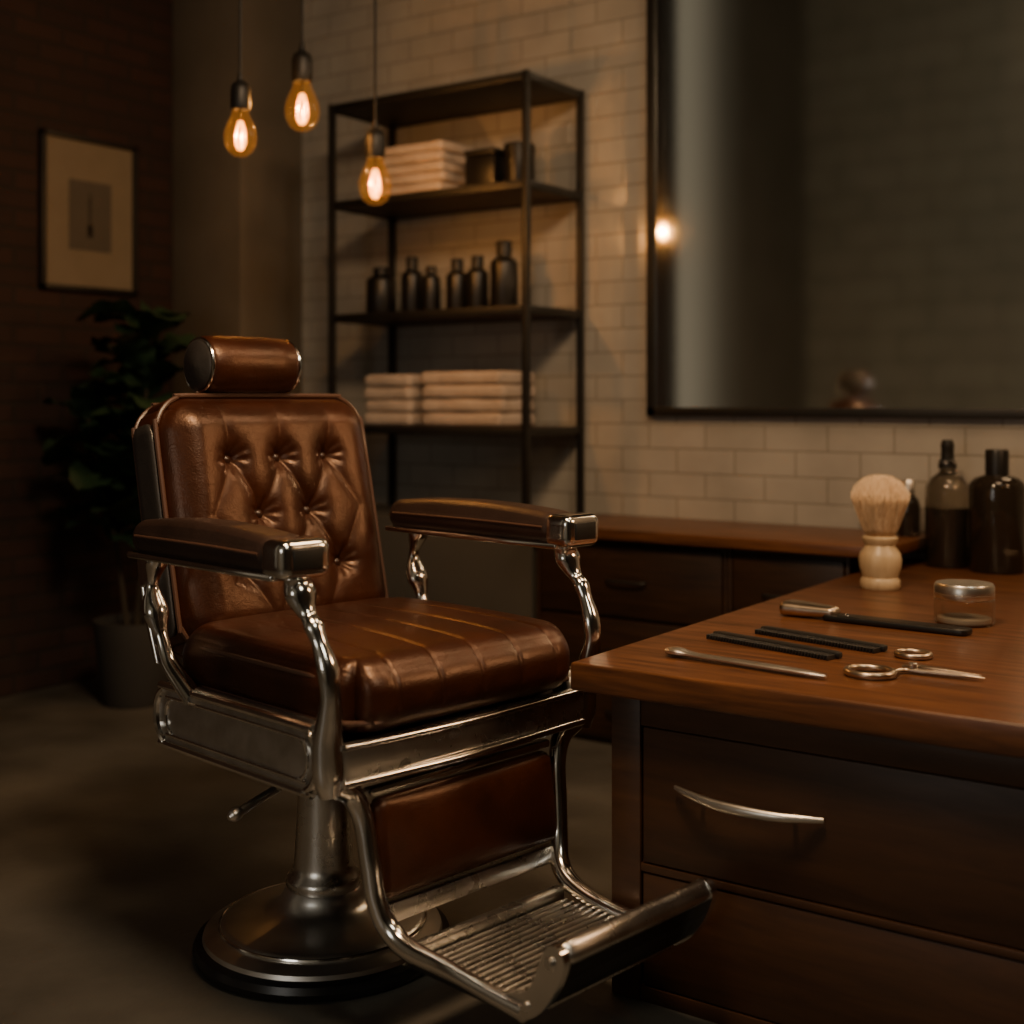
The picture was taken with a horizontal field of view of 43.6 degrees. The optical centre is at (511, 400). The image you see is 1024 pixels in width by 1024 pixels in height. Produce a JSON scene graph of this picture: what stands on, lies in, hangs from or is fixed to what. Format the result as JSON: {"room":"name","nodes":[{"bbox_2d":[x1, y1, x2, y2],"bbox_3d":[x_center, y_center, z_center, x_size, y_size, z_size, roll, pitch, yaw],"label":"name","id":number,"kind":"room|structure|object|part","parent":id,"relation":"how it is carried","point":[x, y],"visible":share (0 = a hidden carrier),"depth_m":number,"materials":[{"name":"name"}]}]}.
{"room":"salon","nodes":[
{"label":"salon","id":0,"kind":"room"},
{"bbox_2d":[0,0,172,697],"bbox_3d":[-3.121,-1.260,2.979,0.100,4.700,6.530,0,0,35],"label":"wall","id":1,"kind":"structure","parent":0,"point":[97,69],"depth_m":4.88,"materials":[{"name":"brick"}]},
{"bbox_2d":[38,128,137,295],"bbox_3d":[-1.644,-0.722,4.988,0.028,0.600,0.445,0,0,35],"label":"framed picture","id":2,"kind":"object","parent":1,"relation":"attached to","point":[88,187],"visible":1,"depth_m":4.97,"materials":[{"name":"beige paper"}]},
{"bbox_2d":[69,178,110,252],"bbox_3d":[-1.644,-0.717,4.991,0.002,0.270,0.195,0,0,35],"label":"print","id":3,"kind":"object","parent":2,"relation":"attached to","point":[89,198],"depth_m":4.99},
{"bbox_2d":[0,663,716,1023],"bbox_3d":[-0.652,1.140,1.263,6.113,0.100,6.730,0,0,35],"label":"floor","id":4,"kind":"structure","parent":0,"point":[118,845],"depth_m":2.93,"materials":[{"name":"concrete"}]},
{"bbox_2d":[42,299,195,708],"bbox_3d":[-1.353,0.366,4.594,0.728,1.448,0.536,0,0,35],"label":"potted plant","id":5,"kind":"object","parent":4,"relation":"on","point":[129,677],"visible":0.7,"depth_m":4.52,"materials":[{"name":"green plant"}]},
{"bbox_3d":[-1.460,0.430,4.620,0.153,0.782,0.043,0,0,-22],"label":"stem","id":6,"kind":"part","parent":5,"relation":"part of","materials":[{"name":"plant"}]},
{"bbox_3d":[-1.358,0.940,4.634,0.304,0.300,0.304,0,0,35],"label":"pot","id":7,"kind":"part","parent":5,"relation":"part of","materials":[{"name":"grey ceramic"}]},
{"bbox_3d":[-1.348,0.275,4.633,0.096,1.092,0.030,0,0,2],"label":"stem","id":8,"kind":"part","parent":5,"relation":"part of","materials":[{"name":"plant"}]},
{"bbox_3d":[-1.302,0.276,4.548,0.040,1.093,0.195,0,0,-19],"label":"stem","id":9,"kind":"part","parent":5,"relation":"part of","materials":[{"name":"plant"}]},
{"bbox_2d":[127,336,716,1022],"bbox_3d":[-0.203,0.474,2.465,1.198,1.231,0.776,0,0,44],"label":"barber chair","id":10,"kind":"object","parent":4,"relation":"on","point":[258,554],"visible":0.99,"depth_m":2.38,"materials":[{"name":"leather"}]},
{"bbox_3d":[-0.733,0.267,2.625,0.012,0.440,0.078,0,-13,-46],"label":"trim","id":11,"kind":"part","parent":10,"relation":"part of","materials":[{"name":"silver metal"}]},
{"bbox_3d":[-0.534,0.295,2.320,0.475,0.013,0.101,0,0,44],"label":"arm rail","id":12,"kind":"part","parent":10,"relation":"part of","materials":[{"name":"silver metal"}]},
{"bbox_3d":[-0.540,0.257,2.325,0.475,0.078,0.100,0,0,44],"label":"armrest","id":13,"kind":"part","parent":10,"relation":"part of","materials":[{"name":"brown leather"}]},
{"bbox_3d":[-0.492,0.737,2.281,0.024,0.026,0.030,0,0,44],"label":"knob","id":14,"kind":"part","parent":10,"relation":"part of","materials":[{"name":"metal"}]},
{"bbox_3d":[-0.496,0.604,2.315,0.530,0.128,0.028,0,0,44],"label":"panel","id":15,"kind":"part","parent":10,"relation":"part of","materials":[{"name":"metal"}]},
{"bbox_3d":[-0.415,0.709,2.360,0.017,0.067,0.209,0,0,44],"label":"lever","id":16,"kind":"part","parent":10,"relation":"part of","materials":[{"name":"metal"}]},
{"bbox_3d":[-0.526,0.257,2.803,0.545,0.545,0.155,0,-13,-46],"label":"backrest","id":17,"kind":"part","parent":10,"relation":"part of","materials":[{"name":"brown leather"}]},
{"bbox_3d":[-0.327,0.472,2.130,0.117,0.369,0.064,0,0,33],"label":"arm post","id":18,"kind":"part","parent":10,"relation":"part of","materials":[{"name":"silver metal"}]},
{"bbox_3d":[-0.376,1.032,2.557,0.413,0.007,0.413,0,0,44],"label":"ring trim","id":19,"kind":"part","parent":10,"relation":"part of","materials":[{"name":"silver metal"}]},
{"bbox_3d":[-0.261,0.499,2.522,0.594,0.143,0.602,0,0,44],"label":"seat","id":20,"kind":"part","parent":10,"relation":"part of","materials":[{"name":"brown leather"}]},
{"bbox_3d":[-0.130,0.785,2.074,0.387,0.327,0.086,0,0,30],"label":"leg frame","id":21,"kind":"part","parent":10,"relation":"part of","materials":[{"name":"silver metal"}]},
{"bbox_3d":[-0.092,0.671,2.349,0.030,0.016,0.450,-11,-8,44],"label":"rail","id":22,"kind":"part","parent":10,"relation":"part of","materials":[{"name":"silver metal"}]},
{"bbox_3d":[-0.067,0.640,2.332,0.022,0.020,0.600,0,0,44],"label":"apron trim","id":23,"kind":"part","parent":10,"relation":"part of","materials":[{"name":"silver metal"}]},
{"bbox_3d":[-0.063,0.577,2.328,0.019,0.014,0.600,0,0,44],"label":"apron trim","id":24,"kind":"part","parent":10,"relation":"part of","materials":[{"name":"silver metal"}]},
{"bbox_3d":[-0.069,0.873,2.327,0.032,0.033,0.450,-11,-8,44],"label":"rail","id":25,"kind":"part","parent":10,"relation":"part of","materials":[{"name":"metal"}]},
{"bbox_3d":[-0.068,0.295,2.801,0.535,0.013,0.101,0,0,44],"label":"arm rail","id":26,"kind":"part","parent":10,"relation":"part of","materials":[{"name":"silver metal"}]},
{"bbox_3d":[-0.074,0.257,2.807,0.535,0.078,0.100,0,0,44],"label":"armrest","id":27,"kind":"part","parent":10,"relation":"part of","materials":[{"name":"brown leather"}]},
{"bbox_3d":[-0.041,0.929,2.278,0.024,0.030,0.380,0,0,44],"label":"cross rail","id":28,"kind":"part","parent":10,"relation":"part of","materials":[{"name":"metal"}]},
{"bbox_3d":[-0.060,0.604,2.761,0.530,0.128,0.028,0,0,44],"label":"panel","id":29,"kind":"part","parent":10,"relation":"part of","materials":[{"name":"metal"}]},
{"bbox_3d":[0.129,0.472,2.596,0.064,0.369,0.117,0,0,-34],"label":"arm post","id":30,"kind":"part","parent":10,"relation":"part of","materials":[{"name":"silver metal"}]},
{"bbox_3d":[0.148,0.934,2.093,0.017,0.028,0.380,0,0,44],"label":"cross rail","id":31,"kind":"part","parent":10,"relation":"part of","materials":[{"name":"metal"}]},
{"bbox_3d":[0.165,0.785,2.383,0.110,0.327,0.400,0,0,-25],"label":"leg frame","id":32,"kind":"part","parent":10,"relation":"part of","materials":[{"name":"silver metal"}]},
{"bbox_2d":[537,539,727,743],"bbox_3d":[0.475,0.764,4.171,0.680,0.652,0.458,0,0,35],"label":"base cabinet","id":33,"kind":"object","parent":4,"relation":"on","point":[640,591],"visible":0.41,"depth_m":4.00,"materials":[{"name":"brown wood"}]},
{"bbox_3d":[0.364,0.980,4.011,0.648,0.180,0.016,0,0,35],"label":"drawer","id":34,"kind":"part","parent":33,"relation":"part of","materials":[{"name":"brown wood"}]},
{"bbox_3d":[0.364,0.785,4.011,0.648,0.190,0.016,0,0,35],"label":"drawer","id":35,"kind":"part","parent":33,"relation":"part of","materials":[{"name":"brown wood"}]},
{"bbox_3d":[0.353,0.568,3.995,0.146,0.010,0.029,0,0,35],"label":"handle","id":36,"kind":"part","parent":33,"relation":"part of","materials":[{"name":"black metal"}]},
{"bbox_3d":[0.364,0.568,4.011,0.648,0.225,0.016,0,0,35],"label":"drawer","id":37,"kind":"part","parent":33,"relation":"part of","materials":[{"name":"brown wood"}]},
{"bbox_2d":[594,514,924,557],"bbox_3d":[0.666,0.420,4.033,1.190,0.034,0.470,0,0,35],"label":"countertop","id":38,"kind":"structure","parent":33,"relation":"on","point":[784,538],"depth_m":3.88,"materials":[{"name":"brown wood"}]},
{"bbox_2d":[897,480,919,536],"bbox_3d":[1.179,0.320,3.808,0.068,0.166,0.068,0,0,35],"label":"bottle","id":39,"kind":"object","parent":38,"relation":"on","point":[910,524],"visible":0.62,"depth_m":3.78,"materials":[{"name":"brown glass"}]},
{"bbox_2d":[728,549,860,612],"bbox_3d":[0.910,0.764,3.869,0.372,0.652,0.458,0,0,35],"label":"base cabinet","id":40,"kind":"object","parent":4,"relation":"on","point":[754,577],"visible":0.13,"depth_m":3.72,"materials":[{"name":"brown wood"}]},
{"bbox_3d":[0.787,0.568,3.693,0.146,0.010,0.029,0,0,35],"label":"handle","id":41,"kind":"part","parent":40,"relation":"part of","materials":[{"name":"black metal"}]},
{"bbox_2d":[612,696,1023,1023],"bbox_3d":[1.312,0.812,2.690,1.475,0.555,1.904,0,0,35],"label":"base cabinet","id":42,"kind":"object","parent":4,"relation":"on","point":[857,878],"visible":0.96,"depth_m":2.13,"materials":[{"name":"brown wood"}]},
{"bbox_3d":[0.396,0.697,2.189,0.277,0.026,0.035,0,0,35],"label":"handle","id":43,"kind":"part","parent":42,"relation":"part of","materials":[{"name":"metal"}]},
{"bbox_2d":[571,558,1023,758],"bbox_3d":[1.295,0.509,2.704,1.560,0.052,1.920,0,0,35],"label":"countertop","id":44,"kind":"structure","parent":42,"relation":"on","point":[986,715],"depth_m":2.31,"materials":[{"name":"brown wood"}]},
{"bbox_2d":[664,646,826,677],"bbox_3d":[0.418,0.473,2.316,0.328,0.016,0.033,0,0,42],"label":"tweezers","id":45,"kind":"object","parent":44,"relation":"on","point":[673,651],"visible":1,"depth_m":2.31,"materials":[{"name":"metal"}]},
{"bbox_2d":[706,631,841,660],"bbox_3d":[0.505,0.476,2.495,0.045,0.013,0.303,0,0,-41],"label":"comb","id":46,"kind":"object","parent":44,"relation":"on","point":[758,642],"visible":1,"depth_m":2.48,"materials":[{"name":"plastic"}]},
{"bbox_2d":[755,626,887,652],"bbox_3d":[0.612,0.476,2.557,0.045,0.013,0.292,0,0,-42],"label":"comb","id":47,"kind":"object","parent":44,"relation":"on","point":[858,645],"visible":1,"depth_m":2.54,"materials":[{"name":"plastic"}]},
{"bbox_2d":[779,599,971,635],"bbox_3d":[0.778,0.466,2.760,0.418,0.033,0.067,0,0,38],"label":"razor","id":48,"kind":"object","parent":44,"relation":"on","point":[792,607],"visible":1,"depth_m":2.76,"materials":[{"name":"metal"}]},
{"bbox_3d":[0.816,0.476,2.728,0.317,0.014,0.054,0,0,38],"label":"handle","id":49,"kind":"part","parent":48,"relation":"part of","materials":[{"name":"black plastic"}]},
{"bbox_2d":[850,474,910,590],"bbox_3d":[0.947,0.336,3.290,0.149,0.294,0.150,0,0,20],"label":"brush","id":50,"kind":"object","parent":44,"relation":"on","point":[880,502],"visible":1,"depth_m":3.25,"materials":[{"name":"beige wood"}]},
{"bbox_3d":[0.947,0.414,3.291,0.108,0.137,0.108,0,0,35],"label":"handle","id":51,"kind":"part","parent":50,"relation":"part of","materials":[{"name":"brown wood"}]},
{"bbox_2d":[894,648,932,659],"bbox_3d":[0.754,0.477,2.406,0.072,0.012,0.067,0,0,35],"label":"ring","id":52,"kind":"object","parent":44,"relation":"on","point":[903,653],"visible":1,"depth_m":2.39,"materials":[{"name":"metal"}]},
{"bbox_2d":[843,662,984,679],"bbox_3d":[0.698,0.472,2.241,0.231,0.019,0.088,0,0,1],"label":"scissors","id":53,"kind":"object","parent":44,"relation":"on","point":[853,670],"visible":1,"depth_m":2.23,"materials":[{"name":"metal"}]},
{"bbox_3d":[0.750,0.471,2.239,0.138,0.008,0.017,0,0,35],"label":"blade","id":54,"kind":"part","parent":53,"relation":"part of","materials":[{"name":"metal"}]},
{"bbox_2d":[925,439,968,568],"bbox_3d":[1.268,0.298,3.726,0.126,0.370,0.126,0,0,35],"label":"bottle","id":55,"kind":"object","parent":44,"relation":"on","point":[946,492],"visible":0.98,"depth_m":3.68,"materials":[{"name":"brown glass"}]},
{"bbox_2d":[934,579,994,627],"bbox_3d":[0.980,0.439,2.772,0.126,0.089,0.126,0,0,35],"label":"jar","id":56,"kind":"object","parent":44,"relation":"on","point":[963,590],"visible":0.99,"depth_m":2.73,"materials":[{"name":"clear glass"}]},
{"bbox_3d":[0.980,0.410,2.772,0.125,0.033,0.125,0,0,35],"label":"lid","id":57,"kind":"part","parent":56,"relation":"part of","materials":[{"name":"metal"}]},
{"bbox_3d":[0.980,0.453,2.772,0.126,0.060,0.126,0,0,35],"label":"glass","id":58,"kind":"part","parent":56,"relation":"part of","materials":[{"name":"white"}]},
{"bbox_2d":[968,449,1023,574],"bbox_3d":[1.368,0.310,3.612,0.152,0.345,0.152,0,0,35],"label":"bottle","id":59,"kind":"object","parent":44,"relation":"on","point":[995,497],"visible":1,"depth_m":3.55,"materials":[{"name":"brown glass"}]},
{"bbox_3d":[0.636,0.958,2.058,0.957,0.202,0.017,0,0,35],"label":"drawer","id":60,"kind":"part","parent":42,"relation":"part of","materials":[{"name":"brown wood"}]},
{"bbox_3d":[0.636,0.715,2.058,0.957,0.244,0.017,0,0,35],"label":"drawer","id":61,"kind":"part","parent":42,"relation":"part of","materials":[{"name":"brown wood"}]},
{"bbox_2d":[302,0,1023,558],"bbox_3d":[1.240,-1.260,3.985,6.113,4.700,0.100,0,0,35],"label":"wall","id":62,"kind":"structure","parent":0,"point":[805,471],"depth_m":4.68,"materials":[{"name":"beige tile"}]},
{"bbox_2d":[173,0,301,662],"bbox_3d":[-1.151,-1.260,5.371,0.405,4.700,0.352,0,0,35],"label":"column","id":63,"kind":"structure","parent":62,"relation":"attached to","point":[237,215],"depth_m":5.24,"materials":[{"name":"grey paint"}]},
{"bbox_2d":[375,504,536,618],"bbox_3d":[-0.408,0.754,4.807,1.454,0.672,0.429,0,0,35],"label":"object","id":64,"kind":"structure","parent":62,"relation":"attached to","point":[479,574],"depth_m":4.37,"materials":[{"name":"grey paint"}]},
{"bbox_2d":[328,69,584,512],"bbox_3d":[-0.215,-0.346,4.695,0.904,1.528,0.369,0,0,35],"label":"shelving rack","id":65,"kind":"object","parent":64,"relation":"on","point":[525,89],"visible":0.82,"depth_m":4.58,"materials":[{"name":"black metal"}]},
{"bbox_3d":[-0.675,-0.346,4.804,0.024,1.528,0.024,0,0,35],"label":"post","id":66,"kind":"part","parent":65,"relation":"part of","materials":[{"name":"black metal"}]},
{"bbox_2d":[366,267,395,312],"bbox_3d":[-0.500,-0.415,4.896,0.116,0.185,0.116,0,0,35],"label":"bottle","id":67,"kind":"object","parent":65,"relation":"on","point":[380,287],"visible":0.84,"depth_m":4.85,"materials":[{"name":"black glass"}]},
{"bbox_3d":[-0.478,-0.346,5.088,0.024,1.528,0.024,0,0,35],"label":"post","id":68,"kind":"part","parent":65,"relation":"part of","materials":[{"name":"black metal"}]},
{"bbox_2d":[364,413,424,425],"bbox_3d":[-0.395,0.069,4.788,0.231,0.046,0.236,0,0,34],"label":"folded towel","id":69,"kind":"object","parent":65,"relation":"on","point":[402,419],"visible":0.63,"depth_m":4.68,"materials":[{"name":"fabric"}]},
{"bbox_2d":[366,400,429,412],"bbox_3d":[-0.395,0.022,4.793,0.231,0.046,0.236,0,0,35],"label":"folded towel","id":70,"kind":"object","parent":69,"relation":"on","point":[383,406],"visible":0.72,"depth_m":4.68,"materials":[{"name":"fabric"}]},
{"bbox_2d":[364,387,425,399],"bbox_3d":[-0.396,-0.025,4.793,0.231,0.046,0.236,0,0,36],"label":"folded towel","id":71,"kind":"object","parent":70,"relation":"on","point":[374,393],"visible":0.8,"depth_m":4.69,"materials":[{"name":"fabric"}]},
{"bbox_2d":[365,374,427,386],"bbox_3d":[-0.394,-0.072,4.787,0.231,0.046,0.236,0,0,36],"label":"folded towel","id":72,"kind":"object","parent":71,"relation":"on","point":[394,380],"visible":0.62,"depth_m":4.68,"materials":[{"name":"fabric"}]},
{"bbox_2d":[401,257,422,310],"bbox_3d":[-0.375,-0.430,4.809,0.082,0.215,0.082,0,0,35],"label":"bottle","id":73,"kind":"object","parent":65,"relation":"on","point":[411,278],"visible":0.78,"depth_m":4.78,"materials":[{"name":"black glass"}]},
{"bbox_2d":[380,181,459,195],"bbox_3d":[-0.307,-0.764,4.726,0.296,0.036,0.236,0,0,35],"label":"folded towel","id":74,"kind":"object","parent":65,"relation":"on","point":[431,185],"visible":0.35,"depth_m":4.62,"materials":[{"name":"fabric"}]},
{"bbox_2d":[383,171,464,187],"bbox_3d":[-0.300,-0.801,4.722,0.296,0.036,0.236,0,0,35],"label":"folded towel","id":75,"kind":"object","parent":74,"relation":"on","point":[443,176],"visible":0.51,"depth_m":4.62,"materials":[{"name":"fabric"}]},
{"bbox_2d":[381,160,464,177],"bbox_3d":[-0.300,-0.838,4.725,0.296,0.036,0.236,0,0,35],"label":"folded towel","id":76,"kind":"object","parent":75,"relation":"on","point":[434,166],"visible":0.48,"depth_m":4.62,"materials":[{"name":"fabric"}]},
{"bbox_2d":[380,150,466,167],"bbox_3d":[-0.308,-0.875,4.727,0.296,0.036,0.236,0,0,35],"label":"folded towel","id":77,"kind":"object","parent":76,"relation":"on","point":[417,158],"visible":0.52,"depth_m":4.62,"materials":[{"name":"fabric"}]},
{"bbox_2d":[384,140,475,157],"bbox_3d":[-0.300,-0.912,4.725,0.296,0.036,0.236,0,0,35],"label":"folded towel","id":78,"kind":"object","parent":77,"relation":"on","point":[451,147],"visible":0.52,"depth_m":4.62,"materials":[{"name":"fabric"}]},
{"bbox_2d":[421,266,440,309],"bbox_3d":[-0.301,-0.410,4.757,0.072,0.175,0.072,0,0,35],"label":"bottle","id":79,"kind":"object","parent":65,"relation":"on","point":[430,282],"visible":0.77,"depth_m":4.73,"materials":[{"name":"black glass"}]},
{"bbox_2d":[446,258,465,308],"bbox_3d":[-0.200,-0.420,4.688,0.082,0.195,0.082,0,0,35],"label":"bottle","id":80,"kind":"object","parent":65,"relation":"on","point":[455,279],"visible":0.75,"depth_m":4.65,"materials":[{"name":"black glass"}]},
{"bbox_3d":[-0.215,-0.307,4.695,0.896,0.028,0.365,0,0,35],"label":"rail","id":81,"kind":"part","parent":65,"relation":"part of","materials":[{"name":"black metal"}]},
{"bbox_3d":[-0.215,-0.730,4.695,0.896,0.028,0.365,0,0,35],"label":"rail","id":82,"kind":"part","parent":65,"relation":"part of","materials":[{"name":"black metal"}]},
{"bbox_3d":[-0.215,-1.093,4.695,0.896,0.028,0.365,0,0,35],"label":"rail","id":83,"kind":"part","parent":65,"relation":"part of","materials":[{"name":"black metal"}]},
{"bbox_3d":[-0.215,-1.095,4.695,0.856,0.024,0.337,0,0,35],"label":"shelf","id":84,"kind":"part","parent":65,"relation":"part of","materials":[{"name":"black metal"}]},
{"bbox_3d":[-0.215,-0.732,4.695,0.856,0.024,0.337,0,0,35],"label":"shelf","id":85,"kind":"part","parent":65,"relation":"part of","materials":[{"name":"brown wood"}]},
{"bbox_3d":[-0.215,-0.309,4.695,0.856,0.024,0.337,0,0,35],"label":"shelf","id":86,"kind":"part","parent":65,"relation":"part of","materials":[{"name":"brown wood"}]},
{"bbox_3d":[-0.215,0.105,4.695,0.856,0.024,0.337,0,0,35],"label":"shelf","id":87,"kind":"part","parent":65,"relation":"part of","materials":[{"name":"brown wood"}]},
{"bbox_3d":[-0.215,0.107,4.695,0.896,0.028,0.365,0,0,35],"label":"rail","id":88,"kind":"part","parent":65,"relation":"part of","materials":[{"name":"black metal"}]},
{"bbox_2d":[466,255,488,307],"bbox_3d":[-0.125,-0.423,4.635,0.082,0.200,0.082,0,0,35],"label":"bottle","id":89,"kind":"object","parent":65,"relation":"on","point":[477,278],"visible":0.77,"depth_m":4.60,"materials":[{"name":"black glass"}]},
{"bbox_2d":[423,412,534,426],"bbox_3d":[-0.119,0.068,4.605,0.366,0.048,0.226,0,0,36],"label":"folded towel","id":90,"kind":"object","parent":65,"relation":"on","point":[438,418],"visible":0.84,"depth_m":4.50,"materials":[{"name":"fabric"}]},
{"bbox_2d":[422,399,533,412],"bbox_3d":[-0.122,0.019,4.605,0.366,0.048,0.226,0,0,34],"label":"folded towel","id":91,"kind":"object","parent":90,"relation":"on","point":[428,405],"visible":0.86,"depth_m":4.50,"materials":[{"name":"fabric"}]},
{"bbox_2d":[423,385,535,398],"bbox_3d":[-0.120,-0.030,4.600,0.366,0.048,0.226,0,0,34],"label":"folded towel","id":92,"kind":"object","parent":91,"relation":"on","point":[430,391],"visible":0.97,"depth_m":4.50,"materials":[{"name":"fabric"}]},
{"bbox_2d":[421,371,533,384],"bbox_3d":[-0.123,-0.079,4.608,0.366,0.048,0.226,0,0,35],"label":"folded towel","id":93,"kind":"object","parent":92,"relation":"on","point":[456,377],"visible":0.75,"depth_m":4.50,"materials":[{"name":"fabric"}]},
{"bbox_2d":[464,147,503,185],"bbox_3d":[-0.073,-0.818,4.581,0.136,0.143,0.156,0,0,35],"label":"storage box","id":94,"kind":"object","parent":65,"relation":"on","point":[483,165],"visible":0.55,"depth_m":4.51,"materials":[{"name":"black plastic"}]},
{"bbox_3d":[-0.073,-0.878,4.581,0.136,0.022,0.156,0,0,35],"label":"lid","id":95,"kind":"part","parent":94,"relation":"part of","materials":[{"name":"black metal"}]},
{"bbox_2d":[490,240,517,306],"bbox_3d":[-0.028,-0.446,4.568,0.100,0.245,0.100,0,0,35],"label":"bottle","id":96,"kind":"object","parent":65,"relation":"on","point":[503,268],"visible":0.82,"depth_m":4.53,"materials":[{"name":"black glass"}]},
{"bbox_2d":[503,141,534,180],"bbox_3d":[0.026,-0.822,4.488,0.112,0.152,0.112,0,0,35],"label":"jar","id":97,"kind":"object","parent":65,"relation":"on","point":[512,151],"visible":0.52,"depth_m":4.44,"materials":[{"name":"black plastic"}]},
{"bbox_3d":[0.026,-0.881,4.488,0.112,0.034,0.112,0,0,35],"label":"lid","id":98,"kind":"part","parent":97,"relation":"part of","materials":[{"name":"black metal"}]},
{"bbox_3d":[0.048,-0.346,4.302,0.024,1.528,0.024,0,0,35],"label":"post","id":99,"kind":"part","parent":65,"relation":"part of","materials":[{"name":"black metal"}]},
{"bbox_3d":[0.245,-0.346,4.585,0.024,1.528,0.024,0,0,35],"label":"post","id":100,"kind":"part","parent":65,"relation":"part of","materials":[{"name":"black metal"}]},
{"bbox_2d":[646,0,1023,418],"bbox_3d":[1.209,-0.738,3.926,1.796,1.584,0.028,0,0,35],"label":"wall mirror","id":101,"kind":"object","parent":62,"relation":"attached to","point":[835,188],"visible":1,"depth_m":4.05,"materials":[{"name":"black mirror"}]},
{"bbox_3d":[-0.652,-3.660,1.263,6.113,0.100,6.730,0,0,35],"label":"ceiling","id":102,"kind":"structure","parent":0,"visible":0},
{"bbox_2d":[230,0,249,150],"bbox_3d":[-0.791,-2.158,3.728,0.100,2.899,0.100,0,0,35],"label":"pendant lamp","id":103,"kind":"object","parent":102,"relation":"hanging from","point":[240,90],"visible":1,"depth_m":3.72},
{"bbox_2d":[230,72,249,111],"bbox_3d":[-0.791,-0.900,3.728,0.057,0.110,0.057,0,0,35],"label":"socket","id":104,"kind":"object","parent":103,"relation":"attached to","point":[240,90],"depth_m":3.71,"materials":[{"name":"black metal"}]},
{"bbox_3d":[-0.791,-0.828,3.728,0.006,0.051,0.005,0,0,35],"label":"filament stem","id":105,"kind":"part","parent":103,"relation":"part of","materials":[{"name":"orange glass"}]},
{"bbox_3d":[-0.791,-2.265,3.728,0.008,2.630,0.008,0,0,12],"label":"cord","id":106,"kind":"part","parent":103,"relation":"part of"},
{"bbox_2d":[292,0,312,124],"bbox_3d":[-0.647,-2.219,3.950,0.107,2.779,0.107,0,0,35],"label":"pendant lamp","id":107,"kind":"object","parent":102,"relation":"hanging from","point":[302,63],"visible":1,"depth_m":3.94,"materials":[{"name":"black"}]},
{"bbox_2d":[292,42,312,83],"bbox_3d":[-0.647,-1.044,3.950,0.064,0.123,0.064,0,0,35],"label":"socket","id":108,"kind":"object","parent":107,"relation":"attached to","point":[302,63],"depth_m":3.93,"materials":[{"name":"black metal"}]},
{"bbox_3d":[-0.647,-2.340,3.950,0.008,2.481,0.008,0,0,12],"label":"cord","id":109,"kind":"part","parent":107,"relation":"part of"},
{"bbox_2d":[365,0,384,198],"bbox_3d":[-0.433,-2.112,4.050,0.105,2.991,0.105,0,0,35],"label":"pendant lamp","id":110,"kind":"object","parent":102,"relation":"hanging from","point":[375,138],"visible":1,"depth_m":4.04,"materials":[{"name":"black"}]},
{"bbox_2d":[365,119,384,159],"bbox_3d":[-0.433,-0.827,4.050,0.063,0.121,0.063,0,0,35],"label":"socket","id":111,"kind":"object","parent":110,"relation":"attached to","point":[375,138],"depth_m":4.03,"materials":[{"name":"black metal"}]},
{"bbox_3d":[-0.433,-2.231,4.050,0.008,2.698,0.008,0,0,-33],"label":"cord","id":112,"kind":"part","parent":110,"relation":"part of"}
]}

